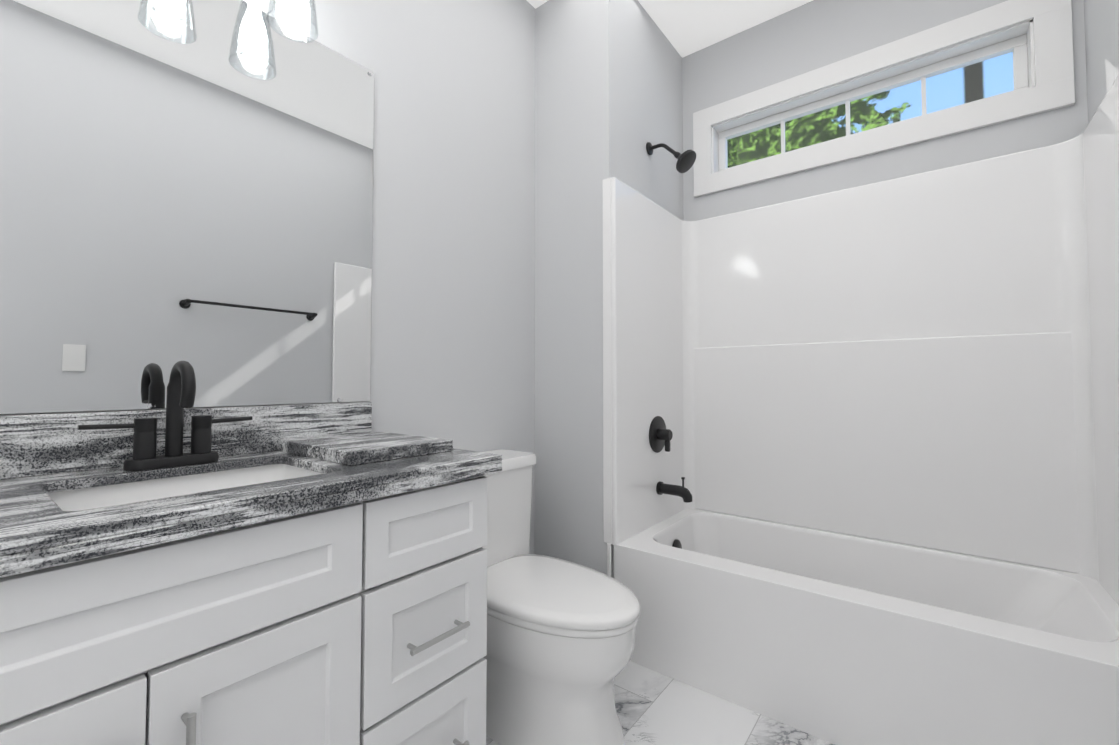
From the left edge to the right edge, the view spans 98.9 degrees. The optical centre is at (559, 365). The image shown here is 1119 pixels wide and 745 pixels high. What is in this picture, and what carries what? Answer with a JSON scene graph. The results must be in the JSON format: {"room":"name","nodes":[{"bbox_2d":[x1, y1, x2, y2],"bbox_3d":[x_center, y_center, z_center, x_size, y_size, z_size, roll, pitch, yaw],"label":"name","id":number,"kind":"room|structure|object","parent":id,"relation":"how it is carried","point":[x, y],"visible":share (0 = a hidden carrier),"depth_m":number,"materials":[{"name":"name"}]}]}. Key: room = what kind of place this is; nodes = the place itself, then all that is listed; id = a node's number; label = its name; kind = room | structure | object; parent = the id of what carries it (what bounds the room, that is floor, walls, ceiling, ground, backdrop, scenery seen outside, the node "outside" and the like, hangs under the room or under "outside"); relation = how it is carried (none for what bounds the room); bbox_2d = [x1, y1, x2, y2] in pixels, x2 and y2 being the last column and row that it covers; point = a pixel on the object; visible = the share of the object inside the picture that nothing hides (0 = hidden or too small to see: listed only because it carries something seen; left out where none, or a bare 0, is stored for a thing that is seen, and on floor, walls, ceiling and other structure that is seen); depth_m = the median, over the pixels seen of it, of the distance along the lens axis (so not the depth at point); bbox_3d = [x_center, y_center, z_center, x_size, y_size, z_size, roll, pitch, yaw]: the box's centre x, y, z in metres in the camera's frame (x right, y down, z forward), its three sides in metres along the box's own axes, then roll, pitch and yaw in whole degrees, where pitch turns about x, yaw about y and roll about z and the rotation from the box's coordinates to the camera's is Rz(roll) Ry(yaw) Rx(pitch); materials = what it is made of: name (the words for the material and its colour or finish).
{"room":"bathroom","nodes":[
{"label":"bathroom","id":0,"kind":"room"},
{"bbox_2d":[0,0,534,553],"bbox_3d":[-0.944,-0.295,1.232,0.100,2.850,2.573,-1,-2,38],"label":"wall","id":1,"kind":"structure","parent":0,"point":[454,242],"depth_m":1.83,"materials":[{"name":"white paint"}]},
{"bbox_2d":[0,402,371,476],"bbox_3d":[-1.030,0.162,1.003,0.022,0.123,1.368,-1,-2,38],"label":"backsplash","id":2,"kind":"structure","parent":1,"relation":"attached to","point":[32,444],"depth_m":1.07,"materials":[{"name":"grey stone"}]},
{"bbox_2d":[0,0,373,413],"bbox_3d":[-1.034,-0.444,1.027,0.011,1.085,1.370,-1,-2,38],"label":"mirror","id":3,"kind":"object","parent":1,"relation":"attached to","point":[190,182],"visible":1,"depth_m":1.16,"materials":[{"name":"silver metal"}]},
{"bbox_2d":[266,0,317,42],"bbox_3d":[-0.853,-1.054,1.127,0.198,0.320,0.600,-1,-2,38],"label":"sconce","id":4,"kind":"object","parent":1,"relation":"attached to","point":[295,9],"visible":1,"depth_m":1.25,"materials":[{"name":"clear glass"}]},
{"bbox_2d":[534,0,683,577],"bbox_3d":[0.268,-0.255,2.458,0.506,2.850,0.851,-1,-2,38],"label":"wall","id":5,"kind":"structure","parent":0,"point":[608,91],"depth_m":2.11,"materials":[{"name":"white paint"}]},
{"bbox_2d":[646,142,695,172],"bbox_3d":[0.513,-0.966,2.197,0.226,0.185,0.104,-1,-2,38],"label":"shower head","id":6,"kind":"object","parent":5,"relation":"attached to","point":[685,161],"visible":1,"depth_m":2.16},
{"bbox_2d":[486,661,834,744],"bbox_3d":[0.103,1.146,0.910,2.091,0.050,3.424,-1,-2,38],"label":"floor","id":7,"kind":"structure","parent":0,"point":[653,707],"depth_m":1.55,"materials":[{"name":"tile"}]},
{"bbox_2d":[0,457,501,744],"bbox_3d":[-0.797,0.678,0.835,0.576,0.880,1.416,-1,-2,38],"label":"bathroom vanity","id":8,"kind":"object","parent":7,"relation":"on","point":[175,572],"depth_m":0.83,"materials":[{"name":"white"}]},
{"bbox_2d":[0,437,501,544],"bbox_3d":[-0.803,0.241,0.854,0.560,0.045,1.416,-1,-2,38],"label":"countertop","id":9,"kind":"structure","parent":8,"relation":"on","point":[27,513],"depth_m":0.92,"materials":[{"name":"grey stone"}]},
{"bbox_2d":[76,361,255,472],"bbox_3d":[-0.844,0.107,1.065,0.139,0.235,0.312,-1,-2,38],"label":"faucet","id":10,"kind":"object","parent":9,"relation":"on","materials":[{"name":"black metal"}]},
{"bbox_2d":[482,449,640,744],"bbox_3d":[-0.087,0.740,1.588,0.766,0.805,0.470,-1,-2,38],"label":"toilet","id":11,"kind":"object","parent":7,"relation":"on","point":[561,633],"visible":0.56,"depth_m":1.40,"materials":[{"name":"white ceramic"}]},
{"bbox_2d":[602,74,1118,744],"bbox_3d":[1.005,0.184,1.797,1.511,1.930,0.757,-1,-2,38],"label":"tub","id":12,"kind":"object","parent":7,"relation":"on","point":[860,464],"visible":0.96,"depth_m":1.82,"materials":[{"name":"acrylic"},{"name":"metal"}]},
{"bbox_2d":[527,0,812,57],"bbox_3d":[0.103,-1.753,1.004,2.091,0.050,3.424,-1,-2,38],"label":"ceiling","id":13,"kind":"structure","parent":0,"point":[687,27],"depth_m":2.31,"materials":[{"name":"white paint"}]},
{"bbox_2d":[682,0,1087,220],"bbox_3d":[1.284,-0.265,2.143,1.485,2.850,0.100,-1,-2,38],"label":"wall","id":14,"kind":"structure","parent":0,"point":[807,37],"depth_m":2.15,"materials":[{"name":"white paint"}]},
{"bbox_2d":[693,0,1074,196],"bbox_3d":[1.291,-1.128,2.153,1.388,0.449,0.119,-1,-2,38],"label":"window","id":15,"kind":"structure","parent":14,"relation":"in","point":[1053,88],"depth_m":2.00,"materials":[{"name":"white"}]},
{"bbox_2d":[1084,0,1118,123],"bbox_3d":[0.889,-0.324,0.346,0.100,2.850,3.424,-1,-2,38],"label":"wall","id":16,"kind":"structure","parent":0,"point":[1101,20],"depth_m":1.53,"materials":[{"name":"white paint"}]},
{"label":"outside","id":17,"kind":"structure","parent":0,"visible":0},
{"bbox_2d":[727,52,1013,167],"bbox_3d":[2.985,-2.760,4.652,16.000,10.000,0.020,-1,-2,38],"label":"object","id":18,"kind":"structure","parent":17,"point":[894,94],"depth_m":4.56,"materials":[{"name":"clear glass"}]}
]}

